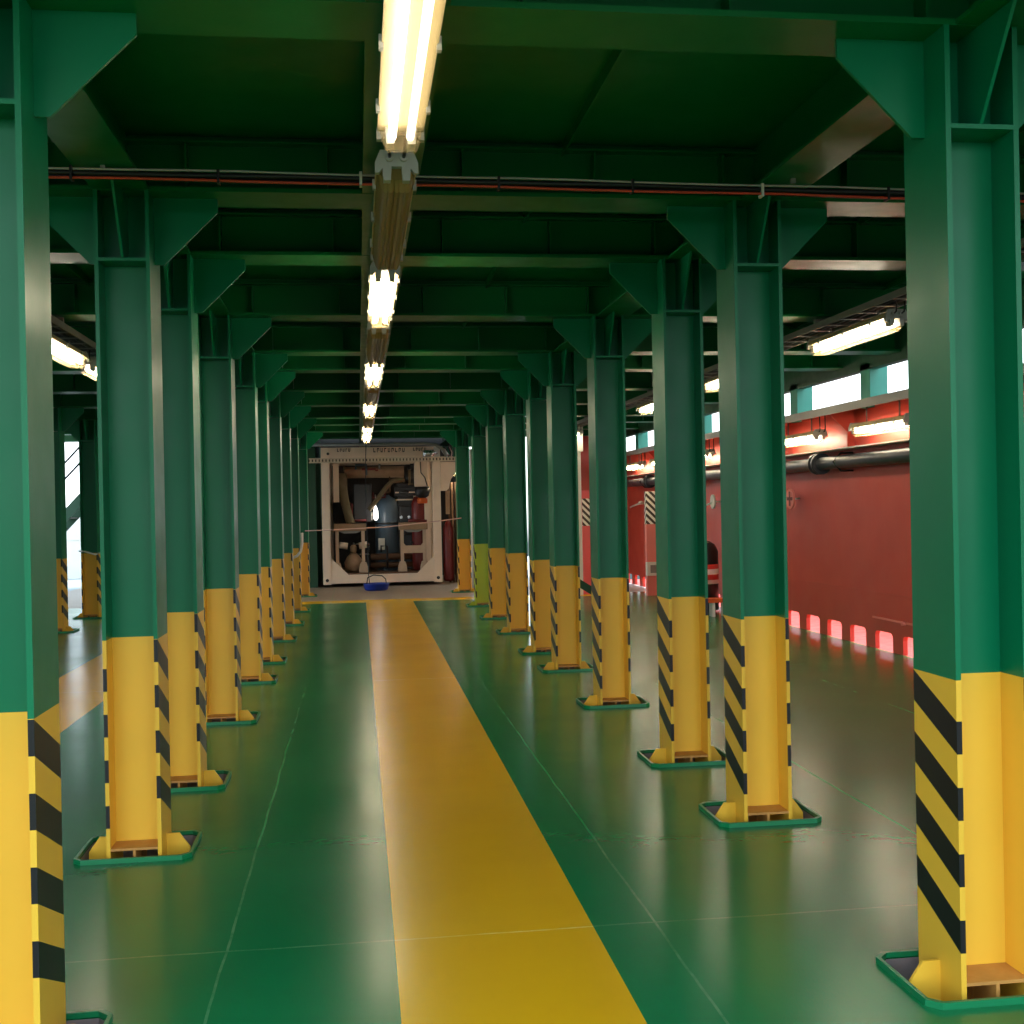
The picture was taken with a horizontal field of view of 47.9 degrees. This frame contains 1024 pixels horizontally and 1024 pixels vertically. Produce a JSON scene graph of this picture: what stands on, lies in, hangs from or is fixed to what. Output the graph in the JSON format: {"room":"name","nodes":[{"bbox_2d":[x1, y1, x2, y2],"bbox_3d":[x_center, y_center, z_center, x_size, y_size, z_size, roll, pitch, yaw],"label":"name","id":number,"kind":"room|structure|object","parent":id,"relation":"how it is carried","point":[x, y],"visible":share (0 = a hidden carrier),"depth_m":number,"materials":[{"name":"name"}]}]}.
{"room":"factory floor","nodes":[
{"label":"factory floor","id":0,"kind":"room"},
{"bbox_2d":[67,518,80,578],"bbox_3d":[-11.418,0.851,29.794,4.200,1.750,0.120,-1,0,-8],"label":"window","id":1,"kind":"structure","parent":0,"point":[73,533],"depth_m":29.77,"materials":[{"name":"glass"}]},
{"bbox_2d":[307,439,322,587],"bbox_3d":[-6.412,-0.070,25.855,4.120,3.420,3.450,-1,0,-8],"label":"wall","id":2,"kind":"structure","parent":0,"point":[314,469],"depth_m":24.42,"materials":[{"name":"metal"}]},
{"bbox_2d":[320,438,451,574],"bbox_3d":[-5.046,-0.103,27.827,7.350,3.420,0.100,-1,0,-8],"label":"wall","id":3,"kind":"structure","parent":0,"point":[444,516],"depth_m":28.14,"materials":[{"name":"metal"}]},
{"bbox_2d":[50,33,1023,328],"bbox_3d":[-2.244,-1.809,14.378,11.820,0.090,26.900,-1,0,-8],"label":"ceiling","id":4,"kind":"structure","parent":0,"point":[158,84],"depth_m":5.12,"materials":[{"name":"green paint"}]},
{"bbox_2d":[47,80,253,351],"bbox_3d":[-3.007,-1.659,14.226,0.256,0.298,26.800,-1,0,-8],"label":"girder","id":5,"kind":"object","parent":4,"relation":"attached to","point":[85,130],"visible":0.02,"depth_m":4.77,"materials":[{"name":"metal"}]},
{"bbox_2d":[48,165,1023,202],"bbox_3d":[-0.716,-1.465,5.152,10.000,0.123,0.047,-1,0,-8],"label":"cable","id":6,"kind":"object","parent":5,"relation":"attached to","point":[72,173],"visible":0.82,"depth_m":5.22,"materials":[{"name":"black rubber"}]},
{"bbox_2d":[65,430,587,441],"bbox_3d":[-3.525,-1.681,24.087,11.640,0.300,0.285,-1,0,-8],"label":"cross beam","id":7,"kind":"structure","parent":4,"relation":"attached to","point":[423,434],"depth_m":24.17,"materials":[{"name":"metal"}]},
{"bbox_2d":[312,442,447,456],"bbox_3d":[-2.786,-1.290,24.092,2.891,0.316,0.070,-1,0,-8],"label":"conduit","id":8,"kind":"object","parent":7,"relation":"attached to","point":[388,443],"visible":0.88,"depth_m":24.08,"materials":[{"name":"grey metal"}]},
{"bbox_2d":[423,445,454,457],"bbox_3d":[-1.540,-1.276,24.309,0.685,0.266,0.140,-1,0,-8],"label":"pipe fitting","id":9,"kind":"object","parent":8,"relation":"attached to","point":[436,452],"visible":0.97,"depth_m":24.25,"materials":[{"name":"metal"}]},
{"bbox_2d":[309,456,454,462],"bbox_3d":[-2.668,-1.098,24.259,3.160,0.100,0.040,-1,0,-8],"label":"rail","id":10,"kind":"object","parent":9,"relation":"attached to","point":[376,459],"visible":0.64,"depth_m":24.23,"materials":[{"name":"metal"}]},
{"bbox_2d":[64,423,639,434],"bbox_3d":[-3.247,-1.679,22.005,11.640,0.300,0.285,-1,0,-8],"label":"cross beam","id":11,"kind":"structure","parent":4,"relation":"attached to","point":[377,428],"depth_m":22.12,"materials":[{"name":"metal"}]},
{"bbox_2d":[76,405,652,420],"bbox_3d":[-2.818,-1.677,18.781,11.640,0.300,0.285,-1,0,-8],"label":"cross beam","id":12,"kind":"structure","parent":4,"relation":"attached to","point":[582,410],"depth_m":18.89,"materials":[{"name":"metal"}]},
{"bbox_2d":[53,372,718,393],"bbox_3d":[-2.258,-1.674,14.579,11.640,0.300,0.285,-1,0,-8],"label":"cross beam","id":13,"kind":"structure","parent":4,"relation":"attached to","point":[634,381],"depth_m":14.67,"materials":[{"name":"green paint"}]},
{"bbox_2d":[53,390,718,408],"bbox_3d":[-2.529,-1.676,16.610,11.640,0.300,0.285,-1,0,-8],"label":"cross beam","id":14,"kind":"structure","parent":4,"relation":"attached to","point":[343,399],"depth_m":16.70,"materials":[{"name":"metal"}]},
{"bbox_2d":[359,0,450,446],"bbox_3d":[-1.771,-1.684,14.391,0.256,0.298,26.800,-1,0,-8],"label":"girder","id":15,"kind":"object","parent":4,"relation":"attached to","point":[372,55],"visible":0.28,"depth_m":4.85,"materials":[{"name":"metal"}]},
{"bbox_2d":[361,432,371,583],"bbox_3d":[-2.731,-0.037,21.841,0.184,3.007,3.193,-1,0,-8],"label":"lamp","id":16,"kind":"object","parent":15,"relation":"hanging from","point":[364,437],"depth_m":23.31,"materials":[{"name":"grey plastic"}]},
{"bbox_2d":[362,413,374,428],"bbox_3d":[-2.131,-1.416,17.134,0.184,0.242,1.706,-1,0,-8],"label":"lamp","id":17,"kind":"object","parent":15,"relation":"hanging from","point":[368,422],"visible":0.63,"depth_m":16.69,"materials":[{"name":"grey metal"}]},
{"bbox_2d":[363,401,377,416],"bbox_3d":[-1.874,-1.415,15.201,0.184,0.242,1.706,-1,0,-8],"label":"lamp","id":18,"kind":"object","parent":15,"relation":"hanging from","point":[366,409],"visible":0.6,"depth_m":15.39,"materials":[{"name":"grey plastic"}]},
{"bbox_2d":[363,381,379,405],"bbox_3d":[-1.616,-1.413,13.269,0.184,0.242,1.706,-1,0,-8],"label":"lamp","id":19,"kind":"object","parent":15,"relation":"hanging from","point":[370,396],"visible":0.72,"depth_m":12.80,"materials":[{"name":"grey metal"}]},
{"bbox_2d":[364,359,384,385],"bbox_3d":[-1.352,-1.412,11.286,0.184,0.242,1.706,-1,0,-8],"label":"lamp","id":20,"kind":"object","parent":15,"relation":"hanging from","point":[373,372],"visible":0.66,"depth_m":11.29,"materials":[{"name":"grey plastic"}]},
{"bbox_2d":[365,318,390,363],"bbox_3d":[-1.088,-1.411,9.304,0.184,0.242,1.706,-1,0,-8],"label":"lamp","id":21,"kind":"object","parent":15,"relation":"hanging from","point":[377,340],"visible":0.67,"depth_m":8.83,"materials":[{"name":"grey metal"}]},
{"bbox_2d":[367,261,399,325],"bbox_3d":[-0.824,-1.409,7.321,0.184,0.242,1.706,-1,0,-8],"label":"lamp","id":22,"kind":"object","parent":15,"relation":"hanging from","point":[382,294],"visible":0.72,"depth_m":7.17,"materials":[{"name":"beige plastic"}]},
{"bbox_2d":[370,136,417,269],"bbox_3d":[-0.562,-1.408,5.359,0.184,0.242,1.706,-1,0,-8],"label":"lamp","id":23,"kind":"object","parent":15,"relation":"hanging from","point":[394,183],"visible":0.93,"depth_m":4.88,"materials":[{"name":"beige metal"}]},
{"bbox_2d":[376,0,445,150],"bbox_3d":[-0.296,-1.407,3.356,0.184,0.242,1.706,-1,0,-8],"label":"lamp","id":24,"kind":"object","parent":15,"relation":"hanging from","point":[410,40],"visible":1,"depth_m":3.51,"materials":[{"name":"beige plastic"}]},
{"bbox_2d":[52,355,842,373],"bbox_3d":[-1.982,-1.673,12.508,11.640,0.300,0.285,-1,0,-8],"label":"cross beam","id":25,"kind":"structure","parent":4,"relation":"attached to","point":[633,363],"depth_m":12.65,"materials":[{"name":"green paint"}]},
{"bbox_2d":[51,315,95,356],"bbox_3d":[-3.870,-1.439,11.337,0.220,0.085,8.501,-1,0,-8],"label":"cable tray","id":26,"kind":"object","parent":25,"relation":"hanging from","point":[63,331],"visible":0.12,"depth_m":9.29,"materials":[{"name":"grey metal"}]},
{"bbox_2d":[52,334,88,365],"bbox_3d":[-3.549,-1.299,8.946,0.184,0.198,1.556,-1,0,-8],"label":"lamp","id":27,"kind":"object","parent":26,"relation":"hanging from","point":[62,349],"visible":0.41,"depth_m":9.26,"materials":[{"name":"grey plastic"}]},
{"bbox_2d":[77,350,96,376],"bbox_3d":[-3.786,-1.300,10.730,0.184,0.198,1.556,-1,0,-8],"label":"lamp","id":28,"kind":"object","parent":26,"relation":"hanging from","point":[90,366],"visible":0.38,"depth_m":10.03,"materials":[{"name":"grey plastic"}]},
{"bbox_2d":[577,238,1023,426],"bbox_3d":[1.954,-1.564,14.635,0.220,0.085,18.500,-1,0,-8],"label":"cable tray","id":29,"kind":"object","parent":25,"relation":"hanging from","point":[821,327],"visible":0.38,"depth_m":9.42,"materials":[{"name":"grey metal"}]},
{"bbox_2d":[636,399,652,412],"bbox_3d":[1.893,-1.426,15.118,0.184,0.198,1.556,-1,0,-8],"label":"lamp","id":30,"kind":"object","parent":29,"relation":"hanging from","point":[648,406],"visible":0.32,"depth_m":15.57,"materials":[{"name":"grey plastic"}]},
{"bbox_2d":[704,372,718,389],"bbox_3d":[2.296,-1.424,12.095,0.184,0.198,1.556,-1,0,-8],"label":"lamp","id":31,"kind":"object","parent":29,"relation":"hanging from","point":[712,383],"visible":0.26,"depth_m":12.62,"materials":[{"name":"grey plastic"}]},
{"bbox_2d":[807,301,906,352],"bbox_3d":[2.698,-1.422,9.072,0.184,0.198,1.556,-1,0,-8],"label":"lamp","id":32,"kind":"object","parent":29,"relation":"hanging from","point":[884,321],"visible":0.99,"depth_m":8.89,"materials":[{"name":"beige plastic"}]},
{"bbox_2d":[52,322,900,355],"bbox_3d":[-1.796,-1.672,11.107,11.640,0.300,0.285,-1,0,-8],"label":"cross beam","id":33,"kind":"structure","parent":4,"relation":"attached to","point":[291,339],"depth_m":11.25,"materials":[{"name":"green paint"}]},
{"bbox_2d":[51,278,906,321],"bbox_3d":[-1.522,-1.670,9.055,11.640,0.300,0.285,-1,0,-8],"label":"cross beam","id":34,"kind":"structure","parent":4,"relation":"attached to","point":[72,299],"depth_m":9.17,"materials":[{"name":"metal"}]},
{"bbox_2d":[314,416,653,425],"bbox_3d":[-3.016,-1.678,20.271,11.640,0.300,0.285,-1,0,-8],"label":"cross beam","id":35,"kind":"structure","parent":4,"relation":"attached to","point":[629,419],"depth_m":20.40,"materials":[{"name":"metal"}]},
{"bbox_2d":[0,0,1023,56],"bbox_3d":[-0.788,-1.667,3.544,11.640,0.300,0.285,-1,0,-8],"label":"cross beam","id":36,"kind":"structure","parent":4,"relation":"attached to","point":[771,27],"depth_m":3.66,"materials":[{"name":"metal"}]},
{"bbox_2d":[48,135,1023,218],"bbox_3d":[-1.065,-1.668,5.625,11.640,0.300,0.285,-1,0,-8],"label":"cross beam","id":37,"kind":"structure","parent":4,"relation":"attached to","point":[622,163],"depth_m":5.74,"materials":[{"name":"metal"}]},
{"bbox_2d":[49,209,1023,270],"bbox_3d":[-1.244,-1.669,6.963,11.640,0.300,0.285,-1,0,-8],"label":"cross beam","id":38,"kind":"structure","parent":4,"relation":"attached to","point":[256,237],"depth_m":7.10,"materials":[{"name":"metal"}]},
{"bbox_2d":[439,0,1023,446],"bbox_3d":[0.089,-1.721,14.639,0.256,0.298,26.800,-1,0,-8],"label":"girder","id":39,"kind":"object","parent":4,"relation":"attached to","point":[838,120],"visible":0.22,"depth_m":5.08,"materials":[{"name":"metal"}]},
{"bbox_2d":[58,571,1023,1023],"bbox_3d":[-5.879,1.728,18.638,21.200,0.192,41.500,-1,0,-8],"label":"floor","id":40,"kind":"structure","parent":0,"point":[417,819],"depth_m":5.37,"materials":[{"name":"paint"}]},
{"bbox_2d":[0,0,136,1023],"bbox_3d":[-1.529,0.139,3.447,0.672,3.280,0.542,-1,0,31],"label":"steel column","id":41,"kind":"structure","parent":40,"relation":"on","point":[47,57],"depth_m":3.44,"materials":[{"name":"metal"}]},
{"bbox_2d":[53,407,83,630],"bbox_3d":[-6.383,0.192,16.098,0.672,3.280,0.542,-1,0,31],"label":"steel column","id":42,"kind":"structure","parent":40,"relation":"on","point":[63,418],"depth_m":16.09,"materials":[{"name":"metal"}]},
{"bbox_2d":[65,447,79,529],"bbox_3d":[-9.650,-0.199,24.338,2.666,3.815,0.842,-1,0,-8],"label":"stair","id":43,"kind":"structure","parent":40,"relation":"on","point":[73,509],"depth_m":23.99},
{"bbox_2d":[67,419,101,617],"bbox_3d":[-6.673,0.191,18.268,0.672,3.280,0.542,-1,0,31],"label":"steel column","id":44,"kind":"structure","parent":40,"relation":"on","point":[84,431],"depth_m":18.25,"materials":[{"name":"metal"}]},
{"bbox_2d":[49,180,217,858],"bbox_3d":[-1.812,0.137,5.527,0.672,3.280,0.542,-1,0,31],"label":"steel column","id":45,"kind":"structure","parent":40,"relation":"on","point":[126,240],"depth_m":5.51,"materials":[{"name":"metal"}]},
{"bbox_2d":[160,254,244,787],"bbox_3d":[-1.990,0.136,6.865,0.672,3.280,0.542,-1,0,31],"label":"steel column","id":46,"kind":"structure","parent":40,"relation":"on","point":[189,286],"depth_m":6.86,"materials":[{"name":"metal"}]},
{"bbox_2d":[198,310,270,721],"bbox_3d":[-2.269,0.135,8.956,0.672,3.280,0.542,-1,0,31],"label":"steel column","id":47,"kind":"structure","parent":40,"relation":"on","point":[221,341],"depth_m":8.95,"materials":[{"name":"metal"}]},
{"bbox_2d":[235,352,287,681],"bbox_3d":[-2.542,0.134,11.009,0.672,3.280,0.542,-1,0,31],"label":"steel column","id":48,"kind":"structure","parent":40,"relation":"on","point":[252,371],"depth_m":11.00,"materials":[{"name":"metal"}]},
{"bbox_2d":[257,372,295,661],"bbox_3d":[-2.729,0.133,12.410,0.672,3.280,0.542,-1,0,31],"label":"steel column","id":49,"kind":"structure","parent":40,"relation":"on","point":[279,381],"depth_m":12.41,"materials":[{"name":"metal"}]},
{"bbox_2d":[269,392,303,639],"bbox_3d":[-3.005,0.131,14.481,0.672,3.280,0.542,-1,0,31],"label":"steel column","id":50,"kind":"structure","parent":40,"relation":"on","point":[284,402],"depth_m":14.48,"materials":[{"name":"metal"}]},
{"bbox_2d":[281,406,310,623],"bbox_3d":[-3.276,0.130,16.512,0.672,3.280,0.542,-1,0,31],"label":"steel column","id":51,"kind":"structure","parent":40,"relation":"on","point":[296,415],"depth_m":16.51,"materials":[{"name":"metal"}]},
{"bbox_2d":[291,418,316,610],"bbox_3d":[-3.565,0.128,18.683,0.672,3.280,0.542,-1,0,31],"label":"steel column","id":52,"kind":"structure","parent":40,"relation":"on","point":[306,424],"depth_m":18.68,"materials":[{"name":"metal"}]},
{"bbox_2d":[299,432,322,595],"bbox_3d":[-3.994,0.126,21.907,0.672,3.280,0.542,-1,0,31],"label":"steel column","id":53,"kind":"structure","parent":40,"relation":"on","point":[309,439],"depth_m":21.90,"materials":[{"name":"metal"}]},
{"bbox_2d":[364,575,388,590],"bbox_3d":[-2.735,1.417,23.243,0.524,0.320,0.524,-1,0,-8],"label":"tub","id":54,"kind":"object","parent":40,"relation":"on","point":[374,586],"visible":1,"depth_m":23.07,"materials":[{"name":"plastic"}]},
{"bbox_2d":[321,446,441,584],"bbox_3d":[-2.954,0.067,25.935,2.510,2.890,3.004,-1,0,-8],"label":"frame","id":55,"kind":"object","parent":40,"relation":"on","point":[332,512],"visible":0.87,"depth_m":24.60,"materials":[{"name":"beige paint"}]},
{"bbox_2d":[339,473,354,523],"bbox_3d":[-3.556,-0.248,24.824,0.400,1.178,0.198,-1,0,6],"label":"hose","id":56,"kind":"object","parent":55,"relation":"in","point":[343,492],"visible":0.94,"depth_m":24.74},
{"bbox_2d":[333,523,367,572],"bbox_3d":[-3.456,0.774,24.660,0.750,1.055,0.160,-1,0,-8],"label":"stand","id":57,"kind":"object","parent":55,"relation":"on","point":[363,567],"visible":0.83,"depth_m":24.61,"materials":[{"name":"paint"}]},
{"bbox_2d":[339,541,366,571],"bbox_3d":[-3.414,0.966,24.868,0.623,0.659,0.390,-1,0,-8],"label":"cluster","id":58,"kind":"object","parent":55,"relation":"on","point":[353,560],"visible":0.89,"depth_m":24.77,"materials":[{"name":"beige paint"}]},
{"bbox_2d":[353,484,371,522],"bbox_3d":[-3.331,-0.195,25.735,0.400,0.850,0.900,-1,0,-8],"label":"base cabinet","id":59,"kind":"object","parent":55,"relation":"in","point":[360,497],"visible":0.76,"depth_m":25.29,"materials":[{"name":"metal"}]},
{"bbox_2d":[344,466,403,477],"bbox_3d":[-2.987,-0.864,25.024,1.280,0.250,0.250,-1,0,-8],"label":"duct","id":60,"kind":"object","parent":55,"relation":"in","point":[385,471],"visible":0.94,"depth_m":24.93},
{"bbox_2d":[343,464,415,570],"bbox_3d":[-2.747,0.112,24.978,1.754,2.325,0.122,-1,0,-8],"label":"pipework","id":61,"kind":"object","parent":55,"relation":"on","point":[409,468],"visible":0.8,"depth_m":24.99,"materials":[{"name":"red paint"}]},
{"bbox_2d":[367,477,404,510],"bbox_3d":[-2.714,-0.377,24.819,0.823,0.723,0.120,-1,0,-8],"label":"pipe","id":62,"kind":"object","parent":55,"relation":"in","point":[394,480],"visible":0.99,"depth_m":24.77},
{"bbox_2d":[374,495,399,570],"bbox_3d":[-2.753,0.460,25.437,0.550,1.680,0.595,-1,0,-8],"label":"tank","id":63,"kind":"object","parent":55,"relation":"on","point":[387,507],"visible":0.73,"depth_m":25.24,"materials":[{"name":"metal"}]},
{"bbox_2d":[371,553,412,559],"bbox_3d":[-2.553,0.967,25.184,1.050,0.140,0.140,-1,0,-8],"label":"pipe","id":64,"kind":"object","parent":55,"relation":"in","point":[380,556],"visible":0.76,"depth_m":25.12,"materials":[{"name":"metal"}]},
{"bbox_2d":[371,561,412,567],"bbox_3d":[-2.550,1.147,25.185,1.050,0.120,0.120,-1,0,-8],"label":"pipe","id":65,"kind":"object","parent":55,"relation":"in","point":[408,563],"visible":0.79,"depth_m":25.12,"materials":[{"name":"metal"}]},
{"bbox_2d":[394,464,414,568],"bbox_3d":[-2.303,0.099,26.019,0.700,2.320,1.410,-1,0,-8],"label":"machine","id":66,"kind":"object","parent":55,"relation":"on","point":[404,501],"visible":0.37,"depth_m":25.50,"materials":[{"name":"metal"}]},
{"bbox_2d":[398,519,431,571],"bbox_3d":[-2.094,0.712,24.841,0.740,1.125,0.160,-1,0,-8],"label":"stand","id":67,"kind":"object","parent":55,"relation":"on","point":[402,566],"visible":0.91,"depth_m":24.80,"materials":[{"name":"paint"}]},
{"bbox_2d":[411,496,424,569],"bbox_3d":[-2.012,0.332,25.155,0.340,1.850,0.335,-1,0,-8],"label":"tank","id":68,"kind":"object","parent":55,"relation":"on","point":[417,509],"visible":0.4,"depth_m":25.00,"materials":[{"name":"metal"}]},
{"bbox_2d":[414,462,429,503],"bbox_3d":[-1.942,-0.654,24.911,0.335,0.940,0.325,-1,0,-8],"label":"canister","id":69,"kind":"object","parent":55,"relation":"attached to","point":[422,490],"visible":0.84,"depth_m":24.80,"materials":[{"name":"beige paint"}]},
{"bbox_2d":[415,487,429,497],"bbox_3d":[-1.934,-0.414,24.913,0.330,0.260,0.325,-1,0,-8],"label":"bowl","id":70,"kind":"object","parent":69,"relation":"on","point":[421,492],"depth_m":24.78,"materials":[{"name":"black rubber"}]},
{"bbox_2d":[440,462,454,513],"bbox_3d":[-1.269,-0.517,24.749,0.520,1.120,0.060,-1,0,-8],"label":"door frame","id":71,"kind":"structure","parent":55,"relation":"attached to","point":[447,469],"depth_m":24.70,"materials":[{"name":"beige paint"}]},
{"bbox_2d":[443,520,453,580],"bbox_3d":[-1.384,0.839,25.138,0.220,1.310,0.220,-1,0,-8],"label":"cylinder","id":72,"kind":"object","parent":40,"relation":"on","point":[448,551],"visible":1,"depth_m":25.05,"materials":[{"name":"paint"}]},
{"bbox_2d":[450,482,454,581],"bbox_3d":[-1.300,0.442,25.351,0.070,2.201,0.050,-1,0,-8],"label":"hose","id":73,"kind":"object","parent":40,"relation":"on","point":[451,483],"visible":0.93,"depth_m":25.33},
{"bbox_2d":[453,482,457,581],"bbox_3d":[-1.230,0.440,25.360,0.070,2.201,0.050,-1,0,-8],"label":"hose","id":74,"kind":"object","parent":40,"relation":"on","point":[453,482],"visible":0.76,"depth_m":25.34,"materials":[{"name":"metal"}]},
{"bbox_2d":[440,430,473,591],"bbox_3d":[-0.941,0.065,22.314,0.672,3.280,0.542,-1,0,31],"label":"steel column","id":75,"kind":"structure","parent":40,"relation":"on","point":[460,440],"depth_m":22.30,"materials":[{"name":"metal"}]},
{"bbox_2d":[305,518,460,530],"bbox_3d":[-2.429,0.235,21.871,2.951,0.199,0.022,-1,0,-8],"label":"rope","id":76,"kind":"object","parent":75,"relation":"attached to","point":[454,518],"visible":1,"depth_m":21.87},
{"bbox_2d":[453,416,488,604],"bbox_3d":[-0.511,0.067,19.089,0.672,3.280,0.542,-1,0,31],"label":"steel column","id":77,"kind":"structure","parent":40,"relation":"on","point":[470,426],"depth_m":19.08,"materials":[{"name":"metal"}]},
{"bbox_2d":[469,449,473,587],"bbox_3d":[-0.786,0.039,23.099,0.120,3.000,0.120,-1,0,-8],"label":"pipe","id":78,"kind":"object","parent":40,"relation":"on","point":[470,453],"visible":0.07,"depth_m":23.06,"materials":[{"name":"metal"}]},
{"bbox_2d":[466,404,506,617],"bbox_3d":[-0.222,0.069,16.918,0.672,3.280,0.542,-1,0,31],"label":"steel column","id":79,"kind":"structure","parent":40,"relation":"on","point":[487,416],"depth_m":16.91,"materials":[{"name":"metal"}]},
{"bbox_2d":[480,389,529,632],"bbox_3d":[0.049,0.070,14.887,0.672,3.280,0.542,-1,0,31],"label":"steel column","id":80,"kind":"structure","parent":40,"relation":"on","point":[507,403],"depth_m":14.88,"materials":[{"name":"metal"}]},
{"bbox_2d":[500,371,550,651],"bbox_3d":[0.324,0.071,12.817,0.672,3.280,0.542,-1,0,31],"label":"steel column","id":81,"kind":"structure","parent":40,"relation":"on","point":[523,383],"depth_m":12.80,"materials":[{"name":"metal"}]},
{"bbox_2d":[518,349,589,669],"bbox_3d":[0.511,0.072,11.416,0.672,3.280,0.542,-1,0,31],"label":"steel column","id":82,"kind":"structure","parent":40,"relation":"on","point":[562,372],"depth_m":11.40,"materials":[{"name":"metal"}]},
{"bbox_2d":[577,427,582,594],"bbox_3d":[1.195,-0.052,20.941,0.200,3.120,0.200,-1,0,-8],"label":"post","id":83,"kind":"object","parent":40,"relation":"on","point":[579,438],"visible":0.32,"depth_m":20.89,"materials":[{"name":"metal"}]},
{"bbox_2d":[581,490,590,593],"bbox_3d":[1.419,0.552,21.168,0.260,1.900,0.090,-1,0,-8],"label":"bollard","id":84,"kind":"object","parent":40,"relation":"on","point":[585,496],"visible":0.5,"depth_m":21.12,"materials":[{"name":"metal"}]},
{"bbox_2d":[553,312,651,705],"bbox_3d":[0.784,0.074,9.363,0.672,3.280,0.542,-1,0,31],"label":"steel column","id":85,"kind":"structure","parent":40,"relation":"on","point":[605,344],"depth_m":9.35,"materials":[{"name":"metal"}]},
{"bbox_2d":[644,491,656,595],"bbox_3d":[2.580,0.557,20.521,0.410,1.850,0.120,-1,0,-8],"label":"striped post","id":86,"kind":"object","parent":40,"relation":"on","point":[649,496],"visible":0.36,"depth_m":20.45,"materials":[{"name":"metal"}]},
{"bbox_2d":[646,562,656,575],"bbox_3d":[2.541,1.003,20.391,0.340,0.240,0.124,-1,0,-8],"label":"junction box","id":87,"kind":"object","parent":86,"relation":"attached to","point":[650,566],"visible":0.52,"depth_m":20.32,"materials":[{"name":"white paint"}]},
{"bbox_2d":[609,251,721,763],"bbox_3d":[1.063,0.075,7.272,0.672,3.280,0.542,-1,0,31],"label":"steel column","id":88,"kind":"structure","parent":40,"relation":"on","point":[677,295],"depth_m":7.26,"materials":[{"name":"metal"}]},
{"bbox_2d":[707,541,718,610],"bbox_3d":[2.844,0.952,17.277,0.498,1.030,0.498,-1,0,-8],"label":"drum","id":89,"kind":"object","parent":40,"relation":"on","point":[712,552],"visible":0.29,"depth_m":17.08,"materials":[{"name":"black metal"}]},
{"bbox_2d":[708,597,722,616],"bbox_3d":[2.818,1.361,16.467,0.520,0.260,0.200,-1,0,-8],"label":"bench","id":90,"kind":"object","parent":40,"relation":"on","point":[711,601],"visible":0.36,"depth_m":16.39,"materials":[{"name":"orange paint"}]},
{"bbox_2d":[666,196,826,822],"bbox_3d":[1.241,0.076,5.933,0.672,3.280,0.542,-1,0,31],"label":"steel column","id":91,"kind":"structure","parent":40,"relation":"on","point":[748,248],"depth_m":5.92,"materials":[{"name":"metal"}]},
{"bbox_2d":[835,0,1023,1000],"bbox_3d":[1.518,0.077,3.853,0.672,3.280,0.542,-1,0,31],"label":"steel column","id":92,"kind":"structure","parent":40,"relation":"on","point":[958,107],"depth_m":3.83,"materials":[{"name":"metal"}]},
{"bbox_2d":[581,436,588,489],"bbox_3d":[1.523,-0.212,24.894,1.500,3.440,0.050,-1,0,-8],"label":"wall","id":93,"kind":"structure","parent":0,"point":[585,454],"depth_m":24.87,"materials":[{"name":"red paint"}]},
{"bbox_2d":[627,375,1023,654],"bbox_3d":[4.009,0.151,12.136,0.056,2.660,26.000,-1,0,-8],"label":"wall","id":94,"kind":"structure","parent":0,"point":[849,532],"depth_m":13.28,"materials":[{"name":"red paint"}]},
{"bbox_2d":[635,430,647,454],"bbox_3d":[2.574,-1.386,22.889,0.200,0.480,0.240,-1,0,-8],"label":"window","id":95,"kind":"structure","parent":94,"relation":"in","point":[641,439],"depth_m":22.78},
{"bbox_2d":[627,439,908,476],"bbox_3d":[3.935,-0.713,11.671,0.189,0.015,24.900,-1,0,-8],"label":"wall ledge","id":96,"kind":"object","parent":94,"relation":"attached to","point":[902,440],"visible":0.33,"depth_m":13.06,"materials":[{"name":"white paint"}]},
{"bbox_2d":[627,447,909,487],"bbox_3d":[3.894,-0.565,11.666,0.270,0.246,24.900,-1,0,-8],"label":"pipe","id":97,"kind":"object","parent":94,"relation":"attached to","point":[821,463],"visible":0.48,"depth_m":13.05,"materials":[{"name":"black metal"}]},
{"bbox_2d":[786,489,799,508],"bbox_3d":[3.581,-0.169,14.621,0.136,0.260,0.260,-1,0,-8],"label":"disc","id":98,"kind":"object","parent":94,"relation":"attached to","point":[790,495],"visible":0.98,"depth_m":14.59,"materials":[{"name":"red paint"}]},
{"bbox_2d":[790,385,812,422],"bbox_3d":[3.672,-1.381,14.642,0.200,0.480,0.240,-1,0,-8],"label":"window","id":99,"kind":"structure","parent":94,"relation":"in","point":[801,400],"depth_m":14.53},
{"bbox_2d":[626,278,1023,437],"bbox_3d":[3.950,-1.743,12.127,0.100,0.390,26.000,-1,0,-8],"label":"window","id":100,"kind":"structure","parent":94,"relation":"attached to","point":[851,364],"depth_m":13.11,"materials":[{"name":"glass"}]},
{"bbox_2d":[626,363,1023,455],"bbox_3d":[3.808,-1.140,12.108,0.310,0.090,26.000,-1,0,-8],"label":"stringer","id":101,"kind":"object","parent":94,"relation":"attached to","point":[902,394],"visible":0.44,"depth_m":12.65,"materials":[{"name":"grey metal"}]},
{"bbox_2d":[785,416,827,445],"bbox_3d":[3.517,-0.968,14.054,0.184,0.306,1.356,-1,0,-8],"label":"lamp","id":102,"kind":"object","parent":101,"relation":"hanging from","point":[817,434],"visible":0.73,"depth_m":13.71,"materials":[{"name":"white metal"}]},
{"bbox_2d":[848,400,908,433],"bbox_3d":[3.814,-0.967,11.823,0.184,0.306,1.356,-1,0,-8],"label":"lamp","id":103,"kind":"object","parent":101,"relation":"hanging from","point":[853,427],"visible":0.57,"depth_m":11.83,"materials":[{"name":"white metal"}]},
{"bbox_2d":[830,410,854,446],"bbox_3d":[3.713,-0.941,12.953,0.276,0.450,0.016,-1,0,-8],"label":"shelf bracket","id":104,"kind":"object","parent":94,"relation":"attached to","point":[845,418],"visible":0.6,"depth_m":12.95,"materials":[{"name":"metal"}]},
{"bbox_2d":[860,363,887,408],"bbox_3d":[3.947,-1.379,12.581,0.200,0.480,0.240,-1,0,-8],"label":"window","id":105,"kind":"structure","parent":94,"relation":"in","point":[873,382],"depth_m":12.47,"materials":[{"name":"glass"}]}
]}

